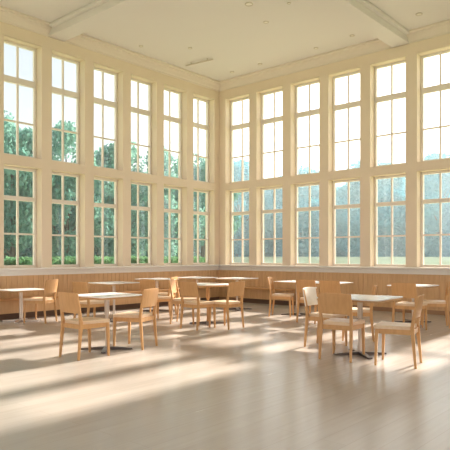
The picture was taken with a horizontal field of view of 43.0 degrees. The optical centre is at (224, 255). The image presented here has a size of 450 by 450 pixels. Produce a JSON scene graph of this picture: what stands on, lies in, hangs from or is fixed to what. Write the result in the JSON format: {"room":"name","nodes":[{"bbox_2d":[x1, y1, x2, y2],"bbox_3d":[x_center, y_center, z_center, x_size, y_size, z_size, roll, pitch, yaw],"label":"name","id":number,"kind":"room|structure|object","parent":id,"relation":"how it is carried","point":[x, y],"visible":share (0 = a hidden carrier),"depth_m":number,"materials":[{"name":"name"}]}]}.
{"room":"eatery","nodes":[
{"label":"eatery","id":0,"kind":"room"},
{"bbox_2d":[0,21,218,267],"bbox_3d":[-5.108,-1.800,10.827,0.340,6.100,14.600,0,0,41],"label":"wall","id":1,"kind":"structure","parent":0,"point":[43,158],"depth_m":12.98,"materials":[{"name":"beige paint"}]},
{"bbox_2d":[3,34,42,157],"bbox_3d":[-4.226,-3.224,11.772,0.280,2.388,0.891,0,0,41],"label":"window","id":2,"kind":"structure","parent":1,"relation":"in","point":[16,80],"depth_m":11.84,"materials":[{"name":"white paint"}]},
{"bbox_2d":[3,162,42,267],"bbox_3d":[-4.226,-0.804,11.772,0.280,2.108,0.891,0,0,41],"label":"window","id":3,"kind":"structure","parent":1,"relation":"in","point":[17,198],"depth_m":11.84,"materials":[{"name":"white paint"}]},
{"bbox_2d":[51,48,85,163],"bbox_3d":[-3.515,-3.224,12.582,0.280,2.388,0.891,0,0,41],"label":"window","id":4,"kind":"structure","parent":1,"relation":"in","point":[59,91],"depth_m":12.71,"materials":[{"name":"white paint"}]},
{"bbox_2d":[51,168,85,266],"bbox_3d":[-3.515,-0.804,12.582,0.280,2.108,0.891,0,0,41],"label":"window","id":5,"kind":"structure","parent":1,"relation":"in","point":[62,201],"depth_m":12.71,"materials":[{"name":"white paint"}]},
{"bbox_2d":[93,61,123,169],"bbox_3d":[-2.805,-3.224,13.391,0.280,2.388,0.891,0,0,41],"label":"window","id":6,"kind":"structure","parent":1,"relation":"in","point":[102,102],"depth_m":13.54,"materials":[{"name":"white paint"}]},
{"bbox_2d":[93,174,123,265],"bbox_3d":[-2.805,-0.804,13.391,0.280,2.108,0.891,0,0,41],"label":"window","id":7,"kind":"structure","parent":1,"relation":"in","point":[102,205],"depth_m":13.54,"materials":[{"name":"white paint"}]},
{"bbox_2d":[0,270,218,297],"bbox_3d":[-4.987,0.782,10.691,0.022,0.755,14.644,0,0,41],"label":"trim","id":8,"kind":"structure","parent":1,"relation":"attached to","point":[65,281],"depth_m":13.06,"materials":[{"name":"brown wood"}]},
{"bbox_2d":[0,265,218,275],"bbox_3d":[-4.962,0.350,10.698,0.050,0.110,14.600,0,0,41],"label":"trim","id":9,"kind":"structure","parent":1,"relation":"attached to","point":[156,269],"depth_m":13.07,"materials":[{"name":"white paint"}]},
{"bbox_2d":[0,5,219,91],"bbox_3d":[-4.890,-4.747,10.636,0.240,0.205,14.600,0,0,41],"label":"trim","id":10,"kind":"structure","parent":1,"relation":"attached to","point":[9,16],"depth_m":13.22,"materials":[{"name":"beige paint"}]},
{"bbox_2d":[130,73,157,173],"bbox_3d":[-2.095,-3.224,14.201,0.280,2.388,0.891,0,0,41],"label":"window","id":11,"kind":"structure","parent":1,"relation":"in","point":[137,110],"depth_m":14.36,"materials":[{"name":"white paint"}]},
{"bbox_2d":[130,179,157,265],"bbox_3d":[-2.095,-0.804,14.201,0.280,2.108,0.891,0,0,41],"label":"window","id":12,"kind":"structure","parent":1,"relation":"in","point":[137,207],"depth_m":14.36,"materials":[{"name":"white paint"}]},
{"bbox_2d":[163,83,187,178],"bbox_3d":[-1.385,-3.224,15.010,0.280,2.388,0.891,0,0,41],"label":"window","id":13,"kind":"structure","parent":1,"relation":"in","point":[169,118],"depth_m":15.10,"materials":[{"name":"white paint"}]},
{"bbox_2d":[163,183,187,264],"bbox_3d":[-1.385,-0.804,15.010,0.280,2.108,0.891,0,0,41],"label":"window","id":14,"kind":"structure","parent":1,"relation":"in","point":[169,210],"depth_m":15.10,"materials":[{"name":"white paint"}]},
{"bbox_2d":[193,92,214,182],"bbox_3d":[-0.674,-3.224,15.820,0.280,2.388,0.891,0,0,41],"label":"window","id":15,"kind":"structure","parent":1,"relation":"in","point":[197,125],"depth_m":16.00,"materials":[{"name":"white paint"}]},
{"bbox_2d":[193,187,214,264],"bbox_3d":[-0.674,-0.804,15.820,0.280,2.108,0.891,0,0,41],"label":"window","id":16,"kind":"structure","parent":1,"relation":"in","point":[197,212],"depth_m":16.01,"materials":[{"name":"white paint"}]},
{"bbox_2d":[206,297,218,300],"bbox_3d":[-4.969,1.205,10.705,0.030,0.090,14.600,0,0,41],"label":"baseboard","id":17,"kind":"structure","parent":1,"relation":"attached to","point":[211,298],"depth_m":15.98,"materials":[{"name":"brown wood"}]},
{"bbox_2d":[0,300,449,449],"bbox_3d":[0.131,1.310,6.230,14.280,0.120,15.280,0,0,41],"label":"floor","id":18,"kind":"structure","parent":0,"point":[255,386],"depth_m":5.37,"materials":[{"name":"brown wood"}]},
{"bbox_2d":[0,288,43,322],"bbox_3d":[-3.894,0.945,10.899,0.740,0.610,0.740,0,0,41],"label":"cafe table","id":19,"kind":"object","parent":18,"relation":"on","point":[12,290],"visible":0.91,"depth_m":10.86,"materials":[{"name":"white laminate"}]},
{"bbox_2d":[23,279,57,323],"bbox_3d":[-3.453,0.846,10.745,0.514,0.808,0.440,0,0,13],"label":"dining chair","id":20,"kind":"object","parent":18,"relation":"on","point":[50,285],"visible":0.99,"depth_m":10.60,"materials":[{"name":"brown wood"}]},
{"bbox_2d":[58,292,109,360],"bbox_3d":[-1.762,0.846,7.098,0.440,0.808,0.514,0,0,41],"label":"dining chair","id":21,"kind":"object","parent":18,"relation":"on","point":[68,302],"visible":1,"depth_m":6.98,"materials":[{"name":"brown wood"}]},
{"bbox_2d":[72,281,103,329],"bbox_3d":[-2.349,0.846,9.948,0.440,0.808,0.514,0,0,41],"label":"dining chair","id":22,"kind":"object","parent":18,"relation":"on","point":[78,287],"visible":0.69,"depth_m":9.78,"materials":[{"name":"brown wood"}]},
{"bbox_2d":[0,287,211,319],"bbox_3d":[-4.790,1.042,10.581,0.400,0.415,13.050,0,0,41],"label":"bench","id":23,"kind":"object","parent":18,"relation":"on","point":[9,307],"visible":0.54,"depth_m":11.91,"materials":[{"name":"brown wood"}]},
{"bbox_2d":[78,292,141,353],"bbox_3d":[-1.575,0.885,7.620,0.740,0.730,0.740,0,0,41],"label":"cafe table","id":24,"kind":"object","parent":18,"relation":"on","point":[107,296],"visible":0.76,"depth_m":7.58,"materials":[{"name":"white laminate"}]},
{"bbox_2d":[88,281,139,321],"bbox_3d":[-2.158,0.885,11.099,0.740,0.730,0.740,0,0,41],"label":"cafe table","id":25,"kind":"object","parent":18,"relation":"on","point":[113,283],"visible":0.56,"depth_m":11.07,"materials":[{"name":"grey metal"}]},
{"bbox_2d":[113,288,158,349],"bbox_3d":[-1.209,0.846,7.821,0.514,0.808,0.440,0,0,21],"label":"dining chair","id":26,"kind":"object","parent":18,"relation":"on","point":[149,296],"visible":0.99,"depth_m":7.70,"materials":[{"name":"brown wood"}]},
{"bbox_2d":[140,279,172,319],"bbox_3d":[-1.339,0.846,11.048,0.440,0.808,0.514,0,0,41],"label":"dining chair","id":27,"kind":"object","parent":18,"relation":"on","point":[144,283],"visible":0.62,"depth_m":10.93,"materials":[{"name":"brown wood"}]},
{"bbox_2d":[135,278,178,310],"bbox_3d":[-1.536,0.885,12.899,0.740,0.730,0.740,0,0,41],"label":"cafe table","id":28,"kind":"object","parent":18,"relation":"on","point":[157,280],"visible":0.38,"depth_m":12.87,"materials":[{"name":"grey metal"}]},
{"bbox_2d":[149,277,177,315],"bbox_3d":[-1.285,0.846,12.045,0.514,0.808,0.440,0,0,13],"label":"dining chair","id":29,"kind":"object","parent":18,"relation":"on","point":[159,293],"visible":0.34,"depth_m":11.89,"materials":[{"name":"brown wood"}]},
{"bbox_2d":[169,279,199,324],"bbox_3d":[-0.758,0.846,10.604,0.514,0.808,0.440,0,0,13],"label":"dining chair","id":30,"kind":"object","parent":18,"relation":"on","point":[173,284],"visible":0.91,"depth_m":10.46,"materials":[{"name":"brown wood"}]},
{"bbox_2d":[179,282,215,329],"bbox_3d":[-0.480,0.846,9.848,0.440,0.808,0.514,0,0,41],"label":"dining chair","id":31,"kind":"object","parent":18,"relation":"on","point":[189,289],"visible":1,"depth_m":9.71,"materials":[{"name":"brown wood"}]},
{"bbox_2d":[177,276,217,308],"bbox_3d":[-0.676,0.885,13.799,0.740,0.730,0.740,0,0,41],"label":"cafe table","id":32,"kind":"object","parent":18,"relation":"on","point":[195,277],"visible":0.42,"depth_m":13.61,"materials":[{"name":"grey metal"}]},
{"bbox_2d":[190,283,228,325],"bbox_3d":[-0.313,0.885,10.539,0.820,0.730,0.820,0,0,41],"label":"cafe table","id":33,"kind":"object","parent":18,"relation":"on","point":[207,285],"visible":0.75,"depth_m":10.51,"materials":[{"name":"white laminate"}]},
{"bbox_2d":[209,281,244,329],"bbox_3d":[0.040,0.846,9.930,0.514,0.808,0.440,0,0,41],"label":"dining chair","id":34,"kind":"object","parent":18,"relation":"on","point":[234,288],"visible":0.98,"depth_m":9.80,"materials":[{"name":"brown wood"}]},
{"bbox_2d":[216,277,257,310],"bbox_3d":[0.280,0.885,13.299,0.740,0.730,0.740,0,0,41],"label":"cafe table","id":35,"kind":"object","parent":18,"relation":"on","point":[228,278],"visible":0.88,"depth_m":13.15,"materials":[{"name":"grey metal"}]},
{"bbox_2d":[239,286,294,304],"bbox_3d":[1.015,1.042,14.857,1.650,0.415,0.400,0,0,41],"label":"bench","id":36,"kind":"object","parent":18,"relation":"on","point":[261,295],"visible":0.56,"depth_m":14.80,"materials":[{"name":"brown wood"}]},
{"bbox_2d":[267,277,293,316],"bbox_3d":[1.150,0.846,11.847,0.514,0.808,0.440,0,0,15],"label":"dining chair","id":37,"kind":"object","parent":18,"relation":"on","point":[274,295],"visible":1,"depth_m":11.70,"materials":[{"name":"brown wood"}]},
{"bbox_2d":[274,280,318,315],"bbox_3d":[1.526,0.895,12.099,0.740,0.710,0.740,0,0,41],"label":"cafe table","id":38,"kind":"object","parent":18,"relation":"on","point":[286,281],"visible":0.52,"depth_m":12.05,"materials":[{"name":"white laminate"}]},
{"bbox_2d":[296,280,316,323],"bbox_3d":[1.635,0.846,10.748,0.440,0.808,0.514,0,0,41],"label":"dining chair","id":39,"kind":"object","parent":18,"relation":"on","point":[300,284],"visible":0.59,"depth_m":10.65,"materials":[{"name":"brown wood"}]},
{"bbox_2d":[302,287,347,347],"bbox_3d":[1.374,0.846,7.885,0.514,0.808,0.440,0,0,35],"label":"dining chair","id":40,"kind":"object","parent":18,"relation":"on","point":[310,294],"visible":0.82,"depth_m":7.83,"materials":[{"name":"brown wood"}]},
{"bbox_2d":[315,282,352,284],"bbox_3d":[2.104,0.895,11.549,0.740,0.710,0.740,0,0,41],"label":"cafe table","id":41,"kind":"object","parent":18,"relation":"on","point":[316,283],"visible":0.06,"depth_m":11.40,"materials":[{"name":"white laminate"}]},
{"bbox_2d":[319,280,352,306],"bbox_3d":[2.007,0.846,10.348,0.440,0.808,0.514,0,0,41],"label":"dining chair","id":42,"kind":"object","parent":18,"relation":"on","point":[326,286],"visible":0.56,"depth_m":10.16,"materials":[{"name":"brown wood"}]},
{"bbox_2d":[318,293,364,362],"bbox_3d":[1.419,0.846,6.965,0.440,0.808,0.514,0,0,33],"label":"dining chair","id":43,"kind":"object","parent":18,"relation":"on","point":[328,303],"visible":0.98,"depth_m":6.81,"materials":[{"name":"brown wood"}]},
{"bbox_2d":[316,294,402,358],"bbox_3d":[1.707,0.885,7.219,0.840,0.730,0.840,0,0,37],"label":"cafe table","id":44,"kind":"object","parent":18,"relation":"on","point":[360,299],"visible":0.77,"depth_m":7.19,"materials":[{"name":"white laminate"}]},
{"bbox_2d":[342,285,376,341],"bbox_3d":[2.011,0.846,8.545,0.514,0.808,0.440,0,0,13],"label":"dining chair","id":45,"kind":"object","parent":18,"relation":"on","point":[366,311],"visible":0.62,"depth_m":8.34,"materials":[{"name":"brown wood"}]},
{"bbox_2d":[374,294,423,368],"bbox_3d":[2.021,0.846,6.590,0.514,0.808,0.440,0,0,27],"label":"dining chair","id":46,"kind":"object","parent":18,"relation":"on","point":[383,327],"visible":1,"depth_m":6.47,"materials":[{"name":"brown wood"}]},
{"bbox_2d":[391,283,426,329],"bbox_3d":[3.078,0.846,9.548,0.440,0.808,0.514,0,0,41],"label":"dining chair","id":47,"kind":"object","parent":18,"relation":"on","point":[407,290],"visible":0.73,"depth_m":9.43,"materials":[{"name":"brown wood"}]},
{"bbox_2d":[387,284,438,321],"bbox_3d":[3.524,0.900,10.699,0.740,0.700,0.740,0,0,41],"label":"cafe table","id":48,"kind":"object","parent":18,"relation":"on","point":[417,285],"visible":0.42,"depth_m":10.64,"materials":[{"name":"white laminate"}]},
{"bbox_2d":[420,281,449,328],"bbox_3d":[3.715,0.846,10.051,0.514,0.808,0.440,0,0,15],"label":"dining chair","id":49,"kind":"object","parent":18,"relation":"on","point":[444,303],"visible":0.88,"depth_m":9.89,"materials":[{"name":"brown wood"}]},
{"bbox_2d":[0,0,449,80],"bbox_3d":[0.131,-4.950,6.230,14.280,0.200,15.280,0,0,41],"label":"ceiling","id":50,"kind":"structure","parent":0,"point":[233,34],"depth_m":12.14,"materials":[{"name":"white paint"}]},
{"bbox_2d":[48,0,157,40],"bbox_3d":[1.483,-4.747,7.771,13.600,0.205,0.580,0,0,41],"label":"ceiling beam","id":51,"kind":"structure","parent":50,"relation":"attached to","point":[97,13],"depth_m":11.22,"materials":[{"name":"white paint"}]},
{"bbox_2d":[186,58,212,65],"bbox_3d":[-0.638,-4.815,14.172,0.837,0.070,0.040,0,0,34],"label":"ceiling track","id":52,"kind":"object","parent":50,"relation":"attached to","point":[207,58],"visible":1,"depth_m":14.16,"materials":[{"name":"beige metal"}]},
{"bbox_2d":[245,2,252,5],"bbox_3d":[0.463,-4.844,11.002,0.170,0.012,0.170,0,0,41],"label":"recessed light","id":53,"kind":"object","parent":50,"relation":"in","point":[246,3],"visible":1,"depth_m":11.00,"materials":[{"name":"beige"}]},
{"bbox_2d":[317,0,409,47],"bbox_3d":[-0.921,-4.747,7.154,0.580,0.205,14.600,0,0,41],"label":"ceiling beam","id":54,"kind":"structure","parent":50,"relation":"attached to","point":[362,13],"depth_m":11.36,"materials":[{"name":"white paint"}]},
{"bbox_2d":[219,34,449,267],"bbox_3d":[5.058,-1.800,11.846,14.280,6.100,0.340,0,0,41],"label":"wall","id":55,"kind":"structure","parent":0,"point":[413,61],"depth_m":13.93,"materials":[{"name":"beige paint"}]},
{"bbox_2d":[225,93,249,182],"bbox_3d":[0.419,-3.224,15.861,0.906,2.388,0.280,0,0,41],"label":"window","id":56,"kind":"structure","parent":55,"relation":"in","point":[242,125],"depth_m":15.95,"materials":[{"name":"white paint"}]},
{"bbox_2d":[225,187,249,264],"bbox_3d":[0.419,-0.804,15.861,0.906,2.108,0.280,0,0,41],"label":"window","id":57,"kind":"structure","parent":55,"relation":"in","point":[242,213],"depth_m":15.95,"materials":[{"name":"white paint"}]},
{"bbox_2d":[255,85,282,178],"bbox_3d":[1.250,-3.224,15.133,0.906,2.388,0.280,0,0,41],"label":"window","id":58,"kind":"structure","parent":55,"relation":"in","point":[274,119],"depth_m":15.21,"materials":[{"name":"white paint"}]},
{"bbox_2d":[255,184,282,264],"bbox_3d":[1.250,-0.804,15.133,0.906,2.108,0.280,0,0,41],"label":"window","id":59,"kind":"structure","parent":55,"relation":"in","point":[274,211],"depth_m":15.21,"materials":[{"name":"white paint"}]},
{"bbox_2d":[289,76,319,175],"bbox_3d":[2.081,-3.224,14.404,0.906,2.388,0.280,0,0,41],"label":"window","id":60,"kind":"structure","parent":55,"relation":"in","point":[309,112],"depth_m":14.54,"materials":[{"name":"white paint"}]},
{"bbox_2d":[289,180,319,265],"bbox_3d":[2.081,-0.804,14.404,0.906,2.108,0.280,0,0,41],"label":"window","id":61,"kind":"structure","parent":55,"relation":"in","point":[309,208],"depth_m":14.52,"materials":[{"name":"white paint"}]},
{"bbox_2d":[219,270,449,310],"bbox_3d":[4.938,0.782,11.710,13.600,0.755,0.022,0,0,41],"label":"trim","id":62,"kind":"structure","parent":55,"relation":"attached to","point":[363,283],"depth_m":13.30,"materials":[{"name":"brown wood"}]},
{"bbox_2d":[219,19,449,91],"bbox_3d":[4.866,-4.747,11.628,13.600,0.205,0.240,0,0,41],"label":"trim","id":63,"kind":"structure","parent":55,"relation":"attached to","point":[440,28],"depth_m":13.66,"materials":[{"name":"beige paint"}]},
{"bbox_2d":[219,265,449,274],"bbox_3d":[4.929,0.350,11.699,13.600,0.110,0.050,0,0,41],"label":"trim","id":64,"kind":"structure","parent":55,"relation":"attached to","point":[288,269],"depth_m":13.54,"materials":[{"name":"white paint"}]},
{"bbox_2d":[219,297,449,314],"bbox_3d":[4.936,1.205,11.707,13.600,0.090,0.030,0,0,41],"label":"baseboard","id":65,"kind":"structure","parent":55,"relation":"attached to","point":[434,312],"depth_m":12.83,"materials":[{"name":"brown wood"}]},
{"bbox_2d":[327,66,360,170],"bbox_3d":[2.911,-3.224,13.675,0.906,2.388,0.280,0,0,41],"label":"window","id":66,"kind":"structure","parent":55,"relation":"in","point":[349,104],"depth_m":13.78,"materials":[{"name":"white paint"}]},
{"bbox_2d":[327,176,360,265],"bbox_3d":[2.911,-0.804,13.675,0.906,2.108,0.280,0,0,41],"label":"window","id":67,"kind":"structure","parent":55,"relation":"in","point":[349,205],"depth_m":13.79,"materials":[{"name":"white paint"}]},
{"bbox_2d":[369,55,406,166],"bbox_3d":[3.742,-3.224,12.947,0.906,2.388,0.280,0,0,41],"label":"window","id":68,"kind":"structure","parent":55,"relation":"in","point":[400,95],"depth_m":13.10,"materials":[{"name":"white paint"}]},
{"bbox_2d":[369,171,406,266],"bbox_3d":[3.742,-0.804,12.947,0.906,2.108,0.280,0,0,41],"label":"window","id":69,"kind":"structure","parent":55,"relation":"in","point":[395,203],"depth_m":13.10,"materials":[{"name":"white paint"}]},
{"bbox_2d":[415,44,449,161],"bbox_3d":[4.573,-3.224,12.218,0.906,2.388,0.280,0,0,41],"label":"window","id":70,"kind":"structure","parent":55,"relation":"in","point":[441,87],"depth_m":12.31,"materials":[{"name":"white paint"}]},
{"bbox_2d":[415,167,449,266],"bbox_3d":[4.573,-0.804,12.218,0.906,2.108,0.280,0,0,41],"label":"window","id":71,"kind":"structure","parent":55,"relation":"in","point":[440,200],"depth_m":12.31,"materials":[{"name":"white paint"}]},
{"label":"outside","id":72,"kind":"structure","parent":0,"visible":0},
{"bbox_2d":[233,257,449,264],"bbox_3d":[29.971,0.850,42.974,290.000,1.500,240.000,0,0,41],"label":"ground","id":73,"kind":"structure","parent":72,"point":[339,260],"depth_m":45.32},
{"bbox_2d":[4,182,54,256],"bbox_3d":[-13.213,-1.484,36.787,7.648,8.093,7.054,0,0,19],"label":"tree","id":74,"kind":"object","parent":73,"relation":"on","point":[28,252],"visible":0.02,"depth_m":34.30,"materials":[{"name":"green plant"}]},
{"bbox_2d":[4,110,56,258],"bbox_3d":[-9.930,-2.661,27.477,4.362,8.746,5.084,0,0,9],"label":"tree","id":75,"kind":"object","parent":73,"relation":"on","point":[26,135],"visible":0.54,"depth_m":26.42,"materials":[{"name":"green plant"}]},
{"bbox_2d":[10,120,104,256],"bbox_3d":[-8.339,-2.611,28.832,4.454,8.641,4.130,0,0,-9],"label":"tree","id":76,"kind":"object","parent":73,"relation":"on","point":[69,138],"visible":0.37,"depth_m":28.39,"materials":[{"name":"green plant"}]},
{"bbox_2d":[4,255,113,264],"bbox_3d":[-6.278,0.861,22.877,1.801,1.797,5.297,0,0,41],"label":"clipped hedge","id":77,"kind":"object","parent":73,"relation":"on","point":[26,260],"visible":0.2,"depth_m":21.74,"materials":[{"name":"green plant"}]},
{"bbox_2d":[52,187,111,256],"bbox_3d":[-10.700,-1.484,38.165,7.054,8.093,7.648,0,0,-11],"label":"tree","id":78,"kind":"object","parent":73,"relation":"on","point":[97,253],"visible":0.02,"depth_m":35.89,"materials":[{"name":"green plant"}]},
{"bbox_2d":[74,140,147,256],"bbox_3d":[-6.378,-2.503,32.185,4.362,8.422,5.084,0,0,40],"label":"tree","id":79,"kind":"object","parent":73,"relation":"on","point":[108,150],"visible":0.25,"depth_m":31.48,"materials":[{"name":"green plant"}]},
{"bbox_2d":[132,187,177,256],"bbox_3d":[-6.326,-1.527,42.787,7.648,8.093,7.054,0,0,18],"label":"tree","id":80,"kind":"object","parent":73,"relation":"on","point":[132,187],"visible":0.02,"depth_m":41.19,"materials":[{"name":"green plant"}]},
{"bbox_2d":[131,146,204,256],"bbox_3d":[-3.651,-2.531,35.004,4.732,8.478,4.388,0,0,22],"label":"tree","id":81,"kind":"object","parent":73,"relation":"on","point":[174,202],"visible":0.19,"depth_m":34.42,"materials":[{"name":"green plant"}]},
{"bbox_2d":[131,255,204,263],"bbox_3d":[-2.700,0.869,26.947,1.846,1.799,4.924,0,0,41],"label":"clipped hedge","id":82,"kind":"object","parent":73,"relation":"on","point":[142,259],"visible":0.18,"depth_m":25.90,"materials":[{"name":"green plant"}]},
{"bbox_2d":[166,153,240,257],"bbox_3d":[-1.349,-2.714,38.660,5.720,8.746,4.907,0,0,-19],"label":"tree","id":83,"kind":"object","parent":73,"relation":"on","point":[237,224],"visible":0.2,"depth_m":37.96,"materials":[{"name":"green plant"}]},
{"bbox_2d":[233,159,281,256],"bbox_3d":[1.598,-4.698,61.624,11.012,11.522,10.762,0,0,-35],"label":"tree","id":84,"kind":"object","parent":73,"relation":"on","point":[236,164],"visible":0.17,"depth_m":60.43,"materials":[{"name":"blue plant"}]},
{"bbox_2d":[246,190,279,256],"bbox_3d":[6.560,-3.755,71.784,11.532,10.780,11.269,0,0,45],"label":"tree","id":85,"kind":"object","parent":73,"relation":"on","point":[269,253],"visible":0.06,"depth_m":69.25,"materials":[{"name":"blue plant"}]},
{"bbox_2d":[246,165,350,256],"bbox_3d":[8.574,-4.269,61.226,10.762,10.493,11.012,0,0,-43],"label":"tree","id":86,"kind":"object","parent":73,"relation":"on","point":[303,192],"visible":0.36,"depth_m":58.52,"materials":[{"name":"blue plant"}]},
{"bbox_2d":[336,182,357,256],"bbox_3d":[15.510,-3.755,69.141,11.532,10.780,11.269,0,0,-39],"label":"tree","id":87,"kind":"object","parent":73,"relation":"on","point":[338,233],"visible":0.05,"depth_m":67.58,"materials":[{"name":"blue plant"}]},
{"bbox_2d":[311,159,405,256],"bbox_3d":[14.256,-4.441,58.308,10.762,10.905,11.012,0,0,40],"label":"tree","id":88,"kind":"object","parent":73,"relation":"on","point":[384,185],"visible":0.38,"depth_m":56.03,"materials":[{"name":"blue plant"}]},
{"bbox_2d":[358,182,405,256],"bbox_3d":[20.911,-3.755,67.334,11.532,10.780,11.269,0,0,9],"label":"tree","id":89,"kind":"object","parent":73,"relation":"on","point":[398,251],"visible":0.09,"depth_m":64.74,"materials":[{"name":"blue plant"}]},
{"bbox_2d":[381,152,449,256],"bbox_3d":[20.062,-4.398,53.685,11.012,10.802,10.762,0,0,32],"label":"tree","id":90,"kind":"object","parent":73,"relation":"on","point":[431,182],"visible":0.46,"depth_m":52.85,"materials":[{"name":"blue plant"}]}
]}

